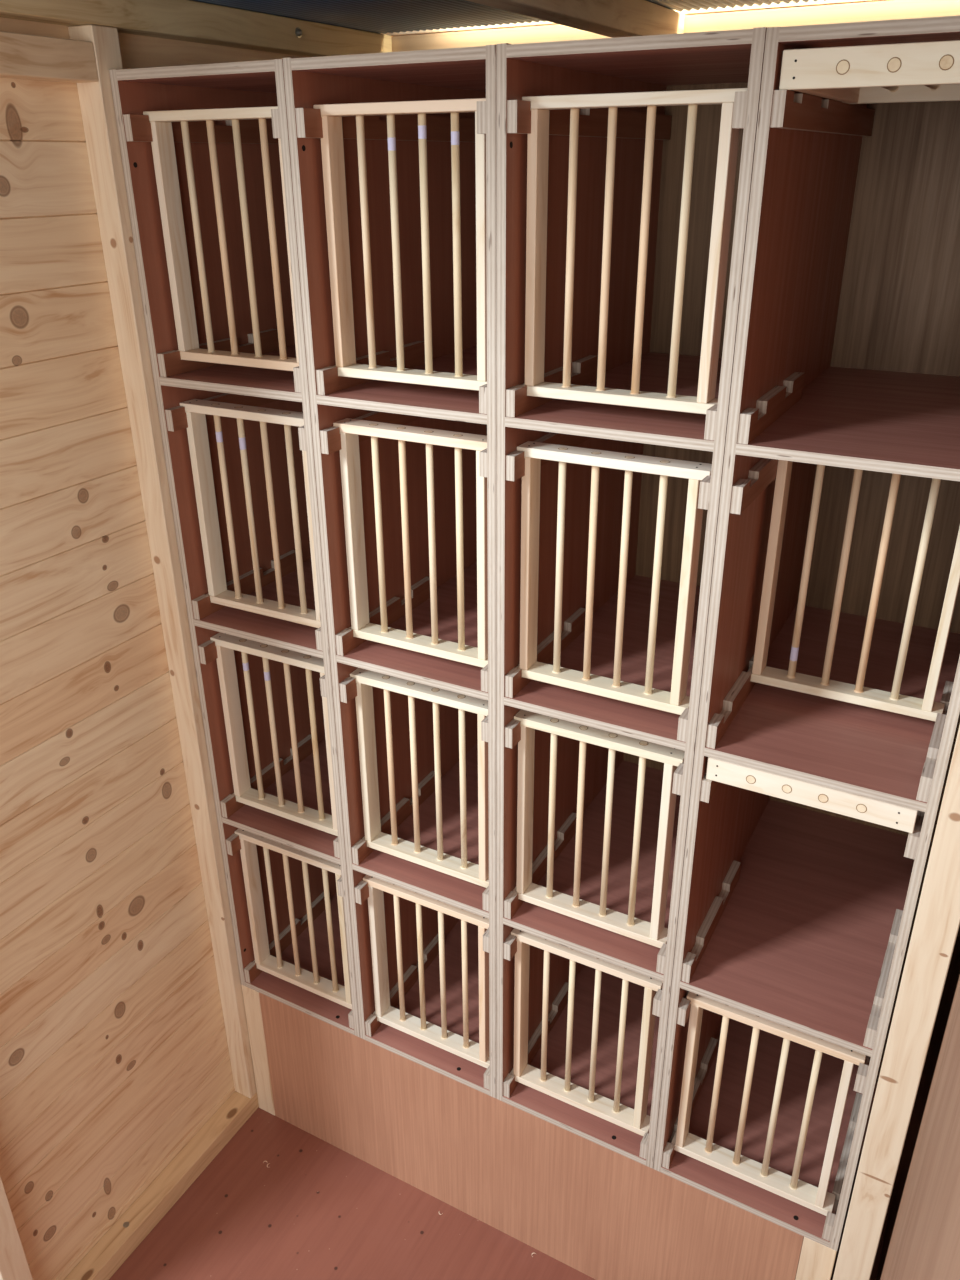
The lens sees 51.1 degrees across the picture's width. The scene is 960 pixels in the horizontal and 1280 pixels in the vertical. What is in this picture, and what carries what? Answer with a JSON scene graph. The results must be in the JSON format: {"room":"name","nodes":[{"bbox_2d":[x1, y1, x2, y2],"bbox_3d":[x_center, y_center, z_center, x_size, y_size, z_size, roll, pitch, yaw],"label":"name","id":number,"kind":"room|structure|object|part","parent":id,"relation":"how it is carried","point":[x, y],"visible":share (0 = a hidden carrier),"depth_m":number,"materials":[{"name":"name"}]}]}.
{"room":"pigeon loft","nodes":[
{"label":"pigeon loft","id":0,"kind":"room"},
{"bbox_2d":[0,17,306,1279],"bbox_3d":[-0.496,0.024,1.745,0.018,2.124,1.288,13,28,26],"label":"wall","id":1,"kind":"structure","parent":0,"point":[114,1051],"depth_m":1.55,"materials":[{"name":"brown wood"}]},
{"bbox_2d":[0,1176,32,1279],"bbox_3d":[-0.758,0.319,1.276,0.043,1.854,0.044,13,28,26],"label":"trim","id":2,"kind":"structure","parent":1,"relation":"attached to","point":[14,1265],"depth_m":1.57,"materials":[{"name":"brown wood"}]},
{"bbox_2d":[0,31,97,82],"bbox_3d":[-0.643,-0.637,1.071,0.043,0.044,0.560,13,28,26],"label":"wooden beam","id":3,"kind":"structure","parent":1,"relation":"attached to","point":[22,56],"depth_m":1.22,"materials":[{"name":"brown wood"}]},
{"bbox_2d":[64,1091,258,1279],"bbox_3d":[-0.618,1.068,1.906,0.044,0.045,0.608,13,28,26],"label":"baseboard","id":4,"kind":"structure","parent":1,"relation":"attached to","point":[112,1250],"depth_m":1.91,"materials":[{"name":"brown wood"}]},
{"bbox_2d":[68,25,256,1097],"bbox_3d":[-0.492,0.077,1.705,0.043,1.918,0.044,13,28,26],"label":"wooden post","id":5,"kind":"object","parent":1,"relation":"attached to","point":[96,100],"depth_m":1.54,"materials":[{"name":"brown wood"}]},
{"bbox_2d":[242,985,274,1115],"bbox_3d":[-0.440,0.830,2.055,0.043,0.345,0.040,13,28,26],"label":"trim","id":6,"kind":"structure","parent":1,"relation":"attached to","point":[251,998],"depth_m":2.03,"materials":[{"name":"brown wood"}]},
{"bbox_2d":[109,59,359,1036],"bbox_3d":[-0.228,-0.101,1.782,0.282,1.568,0.517,13,28,26],"label":"column","id":7,"kind":"structure","parent":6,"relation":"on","point":[261,83],"depth_m":1.60,"materials":[{"name":"brown wood"}]},
{"bbox_3d":[-0.234,-0.802,1.446,0.258,0.012,0.512,13,28,26],"label":"panel","id":8,"kind":"part","parent":7,"relation":"part of","materials":[{"name":"brown wood"}]},
{"bbox_2d":[143,106,298,370],"bbox_3d":[-0.333,-0.543,1.373,0.249,0.325,0.033,13,28,26],"label":"grille","id":9,"kind":"object","parent":7,"relation":"in","point":[163,149],"visible":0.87,"depth_m":1.38,"materials":[{"name":"brown wood"}]},
{"bbox_3d":[-0.335,-0.684,1.306,0.249,0.012,0.033,13,28,26],"label":"rail","id":10,"kind":"part","parent":9,"relation":"part of","materials":[{"name":"brown wood"}]},
{"bbox_3d":[-0.332,-0.402,1.440,0.249,0.012,0.033,13,28,26],"label":"rail","id":11,"kind":"part","parent":9,"relation":"part of","materials":[{"name":"brown wood"}]},
{"bbox_2d":[160,345,301,401],"bbox_3d":[-0.232,-0.450,1.613,0.258,0.012,0.512,13,28,26],"label":"shelf","id":12,"kind":"object","parent":7,"relation":"attached to","point":[215,377],"depth_m":1.46,"materials":[{"name":"brown wood"}]},
{"bbox_2d":[180,399,320,627],"bbox_3d":[-0.333,-0.191,1.535,0.249,0.325,0.033,13,28,26],"label":"grille","id":13,"kind":"object","parent":7,"relation":"in","point":[195,409],"visible":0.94,"depth_m":1.54,"materials":[{"name":"brown wood"}]},
{"bbox_3d":[-0.334,-0.332,1.468,0.249,0.012,0.033,13,28,26],"label":"rail","id":14,"kind":"part","parent":13,"relation":"part of","materials":[{"name":"brown wood"}]},
{"bbox_3d":[-0.332,-0.050,1.603,0.249,0.012,0.033,13,28,26],"label":"rail","id":15,"kind":"part","parent":13,"relation":"part of","materials":[{"name":"brown wood"}]},
{"bbox_2d":[194,558,322,657],"bbox_3d":[-0.229,-0.100,1.780,0.258,0.012,0.512,13,28,26],"label":"shelf","id":16,"kind":"object","parent":7,"relation":"attached to","point":[289,635],"depth_m":1.62,"materials":[{"name":"brown wood"}]},
{"bbox_2d":[210,632,337,835],"bbox_3d":[-0.331,0.161,1.701,0.249,0.325,0.033,13,28,26],"label":"grille","id":17,"kind":"object","parent":7,"relation":"in","point":[225,644],"visible":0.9,"depth_m":1.71,"materials":[{"name":"brown wood"}]},
{"bbox_3d":[-0.332,0.019,1.634,0.249,0.012,0.033,13,28,26],"label":"rail","id":18,"kind":"part","parent":17,"relation":"part of","materials":[{"name":"brown wood"}]},
{"bbox_3d":[-0.330,0.302,1.768,0.249,0.012,0.033,13,28,26],"label":"rail","id":19,"kind":"part","parent":17,"relation":"part of","materials":[{"name":"brown wood"}]},
{"bbox_2d":[222,738,339,864],"bbox_3d":[-0.227,0.250,1.946,0.258,0.012,0.512,13,28,26],"label":"shelf","id":20,"kind":"object","parent":7,"relation":"attached to","point":[279,829],"depth_m":1.80,"materials":[{"name":"brown wood"}]},
{"bbox_2d":[235,828,351,1008],"bbox_3d":[-0.331,0.515,1.865,0.249,0.325,0.033,13,28,26],"label":"grille","id":21,"kind":"object","parent":7,"relation":"in","point":[333,991],"visible":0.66,"depth_m":1.88,"materials":[{"name":"brown wood"}]},
{"bbox_3d":[-0.332,0.374,1.798,0.249,0.012,0.033,13,28,26],"label":"rail","id":22,"kind":"part","parent":21,"relation":"part of","materials":[{"name":"brown wood"}]},
{"bbox_3d":[-0.330,0.656,1.932,0.249,0.012,0.033,13,28,26],"label":"rail","id":23,"kind":"part","parent":21,"relation":"part of","materials":[{"name":"brown wood"}]},
{"bbox_3d":[-0.224,0.602,2.114,0.258,0.012,0.512,13,28,26],"label":"panel","id":24,"kind":"part","parent":7,"relation":"part of","materials":[{"name":"brown wood"}]},
{"bbox_3d":[-0.110,-0.073,1.721,0.012,1.568,0.512,13,28,26],"label":"panel","id":25,"kind":"part","parent":7,"relation":"part of","materials":[{"name":"brown wood"}]},
{"bbox_2d":[109,1082,892,1279],"bbox_3d":[-0.310,1.429,1.218,1.364,0.018,2.980,13,28,26],"label":"floor","id":26,"kind":"structure","parent":0,"point":[318,1210],"depth_m":1.88,"materials":[{"name":"brown wood"}]},
{"bbox_2d":[259,993,803,1279],"bbox_3d":[0.031,0.943,1.810,1.042,0.345,0.012,13,28,26],"label":"panel","id":27,"kind":"object","parent":26,"relation":"on","point":[598,1211],"visible":1,"depth_m":1.79,"materials":[{"name":"brown wood"}]},
{"bbox_2d":[283,44,495,1097],"bbox_3d":[0.021,-0.045,1.659,0.282,1.569,0.517,13,28,26],"label":"column","id":28,"kind":"structure","parent":27,"relation":"on","point":[464,72],"depth_m":1.51,"materials":[{"name":"brown wood"}]},
{"bbox_3d":[0.014,-0.746,1.323,0.258,0.012,0.512,13,28,26],"label":"panel","id":29,"kind":"part","parent":28,"relation":"part of","materials":[{"name":"brown wood"}]},
{"bbox_2d":[313,98,486,390],"bbox_3d":[-0.085,-0.486,1.251,0.249,0.325,0.033,13,28,26],"label":"grille","id":30,"kind":"object","parent":28,"relation":"in","point":[332,149],"visible":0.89,"depth_m":1.25,"materials":[{"name":"brown wood"}]},
{"bbox_3d":[-0.086,-0.627,1.183,0.249,0.012,0.033,13,28,26],"label":"rail","id":31,"kind":"part","parent":30,"relation":"part of","materials":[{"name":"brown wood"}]},
{"bbox_3d":[-0.084,-0.345,1.318,0.249,0.012,0.033,13,28,26],"label":"rail","id":32,"kind":"part","parent":30,"relation":"part of","materials":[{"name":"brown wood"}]},
{"bbox_2d":[316,346,486,423],"bbox_3d":[0.017,-0.394,1.491,0.258,0.012,0.512,13,28,26],"label":"shelf","id":33,"kind":"object","parent":28,"relation":"attached to","point":[447,403],"depth_m":1.34,"materials":[{"name":"brown wood"}]},
{"bbox_2d":[333,418,487,667],"bbox_3d":[-0.084,-0.135,1.413,0.249,0.325,0.033,13,28,26],"label":"grille","id":34,"kind":"object","parent":28,"relation":"in","point":[349,428],"visible":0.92,"depth_m":1.41,"materials":[{"name":"brown wood"}]},
{"bbox_3d":[-0.085,-0.276,1.346,0.249,0.012,0.033,13,28,26],"label":"rail","id":35,"kind":"part","parent":34,"relation":"part of","materials":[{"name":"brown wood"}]},
{"bbox_3d":[-0.083,0.006,1.480,0.249,0.012,0.033,13,28,26],"label":"rail","id":36,"kind":"part","parent":34,"relation":"part of","materials":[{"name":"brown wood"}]},
{"bbox_2d":[336,562,487,699],"bbox_3d":[0.020,-0.044,1.657,0.258,0.012,0.512,13,28,26],"label":"shelf","id":37,"kind":"object","parent":28,"relation":"attached to","point":[450,675],"depth_m":1.52,"materials":[{"name":"brown wood"}]},
{"bbox_2d":[350,668,488,887],"bbox_3d":[-0.083,0.217,1.579,0.249,0.325,0.033,13,28,26],"label":"grille","id":38,"kind":"object","parent":28,"relation":"in","point":[463,869],"visible":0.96,"depth_m":1.58,"materials":[{"name":"brown wood"}]},
{"bbox_3d":[-0.084,0.076,1.511,0.249,0.012,0.033,13,28,26],"label":"rail","id":39,"kind":"part","parent":38,"relation":"part of","materials":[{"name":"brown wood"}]},
{"bbox_3d":[-0.082,0.358,1.646,0.249,0.012,0.033,13,28,26],"label":"rail","id":40,"kind":"part","parent":38,"relation":"part of","materials":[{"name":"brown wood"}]},
{"bbox_2d":[352,743,488,918],"bbox_3d":[0.022,0.307,1.824,0.258,0.012,0.512,13,28,26],"label":"shelf","id":41,"kind":"object","parent":28,"relation":"attached to","point":[465,895],"depth_m":1.71,"materials":[{"name":"brown wood"}]},
{"bbox_2d":[363,874,489,1067],"bbox_3d":[-0.082,0.571,1.743,0.249,0.325,0.033,13,28,26],"label":"grille","id":42,"kind":"object","parent":28,"relation":"in","point":[462,1046],"visible":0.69,"depth_m":1.75,"materials":[{"name":"brown wood"}]},
{"bbox_3d":[-0.083,0.430,1.675,0.249,0.012,0.033,13,28,26],"label":"rail","id":43,"kind":"part","parent":42,"relation":"part of","materials":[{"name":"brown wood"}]},
{"bbox_3d":[-0.081,0.713,1.810,0.249,0.012,0.033,13,28,26],"label":"rail","id":44,"kind":"part","parent":42,"relation":"part of","materials":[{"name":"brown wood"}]},
{"bbox_3d":[0.025,0.659,1.991,0.258,0.012,0.512,13,28,26],"label":"panel","id":45,"kind":"part","parent":28,"relation":"part of","materials":[{"name":"brown wood"}]},
{"bbox_3d":[0.139,-0.017,1.599,0.012,1.568,0.512,13,28,26],"label":"panel","id":46,"kind":"part","parent":28,"relation":"part of","materials":[{"name":"brown wood"}]},
{"bbox_2d":[496,27,766,1168],"bbox_3d":[0.270,0.011,1.536,0.283,1.569,0.517,13,28,26],"label":"column","id":47,"kind":"structure","parent":27,"relation":"on","point":[728,59],"depth_m":1.45,"materials":[{"name":"brown wood"}]},
{"bbox_3d":[0.274,0.715,1.869,0.259,0.012,0.512,13,28,26],"label":"panel","id":48,"kind":"part","parent":47,"relation":"part of","materials":[{"name":"brown wood"}]},
{"bbox_3d":[0.150,-0.015,1.593,0.012,1.569,0.512,13,28,26],"label":"panel","id":49,"kind":"part","parent":47,"relation":"part of","materials":[{"name":"brown wood"}]},
{"bbox_2d":[510,928,662,1135],"bbox_3d":[0.167,0.628,1.620,0.249,0.325,0.033,13,28,26],"label":"grille","id":50,"kind":"object","parent":47,"relation":"in","point":[636,1120],"visible":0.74,"depth_m":1.62,"materials":[{"name":"brown wood"}]},
{"bbox_3d":[0.168,0.769,1.687,0.249,0.012,0.033,13,28,26],"label":"rail","id":51,"kind":"part","parent":50,"relation":"part of","materials":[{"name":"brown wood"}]},
{"bbox_3d":[0.166,0.487,1.553,0.249,0.012,0.033,13,28,26],"label":"rail","id":52,"kind":"part","parent":50,"relation":"part of","materials":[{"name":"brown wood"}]},
{"bbox_2d":[503,760,680,981],"bbox_3d":[0.272,0.363,1.701,0.259,0.012,0.512,13,28,26],"label":"shelf","id":53,"kind":"object","parent":47,"relation":"attached to","point":[640,957],"depth_m":1.64,"materials":[{"name":"brown wood"}]},
{"bbox_2d":[513,709,684,947],"bbox_3d":[0.166,0.273,1.456,0.249,0.325,0.033,13,28,26],"label":"grille","id":54,"kind":"object","parent":47,"relation":"in","point":[654,933],"visible":0.97,"depth_m":1.45,"materials":[{"name":"brown wood"}]},
{"bbox_3d":[0.167,0.414,1.523,0.249,0.012,0.033,13,28,26],"label":"rail","id":55,"kind":"part","parent":54,"relation":"part of","materials":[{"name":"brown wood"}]},
{"bbox_3d":[0.165,0.132,1.389,0.249,0.012,0.033,13,28,26],"label":"rail","id":56,"kind":"part","parent":54,"relation":"part of","materials":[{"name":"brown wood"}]},
{"bbox_2d":[504,575,699,750],"bbox_3d":[0.269,0.013,1.534,0.259,0.012,0.512,13,28,26],"label":"shelf","id":57,"kind":"object","parent":47,"relation":"attached to","point":[636,721],"depth_m":1.46,"materials":[{"name":"brown wood"}]},
{"bbox_2d":[515,441,711,714],"bbox_3d":[0.164,-0.078,1.290,0.249,0.325,0.033,13,28,26],"label":"grille","id":58,"kind":"object","parent":47,"relation":"in","point":[676,701],"visible":0.98,"depth_m":1.28,"materials":[{"name":"brown wood"}]},
{"bbox_3d":[0.165,0.063,1.358,0.249,0.012,0.033,13,28,26],"label":"rail","id":59,"kind":"part","parent":58,"relation":"part of","materials":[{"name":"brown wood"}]},
{"bbox_3d":[0.163,-0.219,1.223,0.249,0.012,0.033,13,28,26],"label":"rail","id":60,"kind":"part","parent":58,"relation":"part of","materials":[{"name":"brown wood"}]},
{"bbox_2d":[505,352,721,451],"bbox_3d":[0.266,-0.337,1.368,0.259,0.012,0.512,13,28,26],"label":"shelf","id":61,"kind":"object","parent":47,"relation":"attached to","point":[686,430],"depth_m":1.22,"materials":[{"name":"brown wood"}]},
{"bbox_3d":[0.264,-0.689,1.200,0.259,0.012,0.512,13,28,26],"label":"panel","id":62,"kind":"part","parent":47,"relation":"part of","materials":[{"name":"brown wood"}]},
{"bbox_2d":[521,88,746,413],"bbox_3d":[0.164,-0.430,1.128,0.249,0.325,0.033,13,28,26],"label":"grille","id":63,"kind":"object","parent":47,"relation":"in","point":[538,140],"visible":0.96,"depth_m":1.12,"materials":[{"name":"brown wood"}]},
{"bbox_3d":[0.165,-0.289,1.195,0.249,0.012,0.033,13,28,26],"label":"rail","id":64,"kind":"part","parent":63,"relation":"part of","materials":[{"name":"brown wood"}]},
{"bbox_3d":[0.163,-0.571,1.061,0.249,0.012,0.033,13,28,26],"label":"rail","id":65,"kind":"part","parent":63,"relation":"part of","materials":[{"name":"brown wood"}]},
{"bbox_3d":[0.392,-0.085,1.740,0.283,1.568,0.005,13,28,26],"label":"panel","id":66,"kind":"part","parent":47,"relation":"part of","materials":[{"name":"beige wood"}]},
{"bbox_3d":[0.388,0.040,1.476,0.012,1.569,0.512,13,28,26],"label":"panel","id":67,"kind":"part","parent":47,"relation":"part of","materials":[{"name":"brown wood"}]},
{"bbox_2d":[192,0,826,33],"bbox_3d":[0.041,-0.714,1.009,1.268,0.008,1.295,13,28,26],"label":"ceiling","id":68,"kind":"structure","parent":0,"point":[375,16],"depth_m":1.52,"materials":[{"name":"beige wood"}]},
{"bbox_2d":[0,0,391,56],"bbox_3d":[-0.457,-0.840,1.345,0.051,0.045,1.189,13,28,26],"label":"rafter","id":69,"kind":"object","parent":68,"relation":"attached to","point":[182,20],"visible":0.98,"depth_m":1.43,"materials":[{"name":"brown wood"}]},
{"bbox_2d":[466,0,684,37],"bbox_3d":[0.017,-0.732,1.112,0.044,0.045,1.189,13,28,26],"label":"rafter","id":70,"kind":"object","parent":68,"relation":"attached to","point":[610,18],"visible":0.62,"depth_m":1.33,"materials":[{"name":"brown wood"}]},
{"bbox_2d":[381,0,959,1082],"bbox_3d":[0.364,-0.091,1.974,1.250,2.124,0.018,13,28,26],"label":"wall","id":71,"kind":"structure","parent":0,"point":[811,12],"depth_m":1.55,"materials":[{"name":"brown wood"}]},
{"bbox_2d":[876,925,959,1279],"bbox_3d":[0.755,0.198,1.435,0.018,2.003,0.720,13,28,26],"label":"wall","id":72,"kind":"structure","parent":0,"point":[953,974],"depth_m":1.64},
{"bbox_2d":[795,1237,836,1279],"bbox_3d":[0.517,1.047,1.584,0.048,0.345,0.040,13,28,26],"label":"trim","id":73,"kind":"structure","parent":72,"relation":"attached to","point":[816,1260],"depth_m":1.51,"materials":[{"name":"brown wood"}]},
{"bbox_2d":[653,15,959,1250],"bbox_3d":[0.520,0.068,1.413,0.285,1.569,0.517,13,28,26],"label":"column","id":74,"kind":"structure","parent":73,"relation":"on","point":[796,916],"depth_m":1.40,"materials":[{"name":"brown wood"}]},
{"bbox_3d":[0.399,0.042,1.470,0.012,1.568,0.512,13,28,26],"label":"panel","id":75,"kind":"part","parent":74,"relation":"part of","materials":[{"name":"brown wood"}]},
{"bbox_3d":[0.524,0.772,1.746,0.261,0.012,0.512,13,28,26],"label":"panel","id":76,"kind":"part","parent":74,"relation":"part of","materials":[{"name":"brown wood"}]},
{"bbox_2d":[671,991,865,1215],"bbox_3d":[0.420,0.685,1.495,0.249,0.325,0.033,13,28,26],"label":"grille","id":77,"kind":"object","parent":74,"relation":"in","point":[818,1199],"visible":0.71,"depth_m":1.50,"materials":[{"name":"brown wood"}]},
{"bbox_3d":[0.421,0.826,1.562,0.249,0.012,0.033,13,28,26],"label":"rail","id":78,"kind":"part","parent":77,"relation":"part of","materials":[{"name":"brown wood"}]},
{"bbox_3d":[0.419,0.544,1.428,0.249,0.012,0.033,13,28,26],"label":"rail","id":79,"kind":"part","parent":77,"relation":"part of","materials":[{"name":"brown wood"}]},
{"bbox_2d":[680,799,914,1056],"bbox_3d":[0.522,0.420,1.578,0.261,0.012,0.512,13,28,26],"label":"shelf","id":80,"kind":"object","parent":74,"relation":"attached to","point":[799,940],"depth_m":1.53,"materials":[{"name":"brown wood"}]},
{"bbox_2d":[706,757,917,832],"bbox_3d":[0.475,0.126,1.354,0.249,0.033,0.325,13,28,26],"label":"grille","id":81,"kind":"object","parent":74,"relation":"in","point":[863,808],"visible":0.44,"depth_m":1.22,"materials":[{"name":"brown wood"}]},
{"bbox_2d":[704,605,959,811],"bbox_3d":[0.519,0.069,1.411,0.261,0.012,0.512,13,28,26],"label":"shelf","id":82,"kind":"object","parent":74,"relation":"attached to","point":[877,754],"depth_m":1.32,"materials":[{"name":"brown wood"}]},
{"bbox_2d":[735,366,959,480],"bbox_3d":[0.516,-0.280,1.245,0.261,0.012,0.512,13,28,26],"label":"shelf","id":83,"kind":"object","parent":74,"relation":"attached to","point":[904,420],"depth_m":1.17,"materials":[{"name":"brown wood"}]},
{"bbox_2d":[748,460,959,720],"bbox_3d":[0.482,-0.072,1.272,0.249,0.325,0.033,13,28,26],"label":"grille","id":84,"kind":"object","parent":74,"relation":"in","point":[926,708],"visible":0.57,"depth_m":1.28,"materials":[{"name":"brown wood"}]},
{"bbox_3d":[0.483,0.069,1.339,0.249,0.012,0.033,13,28,26],"label":"rail","id":85,"kind":"part","parent":84,"relation":"part of","materials":[{"name":"brown wood"}]},
{"bbox_3d":[0.642,-0.029,1.616,0.285,1.568,0.005,13,28,26],"label":"panel","id":86,"kind":"part","parent":74,"relation":"part of","materials":[{"name":"brown wood"}]},
{"bbox_3d":[0.514,-0.633,1.077,0.261,0.012,0.512,13,28,26],"label":"panel","id":87,"kind":"part","parent":74,"relation":"part of","materials":[{"name":"brown wood"}]},
{"bbox_2d":[779,40,959,103],"bbox_3d":[0.470,-0.574,1.021,0.249,0.033,0.325,13,28,26],"label":"grille","id":88,"kind":"object","parent":74,"relation":"in","point":[921,71],"visible":0.98,"depth_m":0.92,"materials":[{"name":"brown wood"}]},
{"bbox_3d":[0.545,-0.633,1.145,0.249,0.033,0.012,13,28,26],"label":"rail","id":89,"kind":"part","parent":88,"relation":"part of","materials":[{"name":"brown wood"}]},
{"bbox_3d":[0.639,0.096,1.352,0.012,1.569,0.512,13,28,26],"label":"panel","id":90,"kind":"part","parent":74,"relation":"part of","materials":[{"name":"brown wood"}]},
{"bbox_2d":[833,725,959,1279],"bbox_3d":[0.547,0.333,1.201,0.047,1.962,0.044,13,28,26],"label":"wooden post","id":91,"kind":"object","parent":72,"relation":"attached to","point":[937,919],"depth_m":1.26,"materials":[{"name":"brown wood"}]},
{"bbox_2d":[880,976,959,1279],"bbox_3d":[0.256,0.604,0.637,0.012,1.954,1.328,13,28,26],"label":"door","id":92,"kind":"structure","parent":72,"relation":"in","point":[924,1244],"depth_m":0.94,"materials":[{"name":"brown wood"}]}
]}

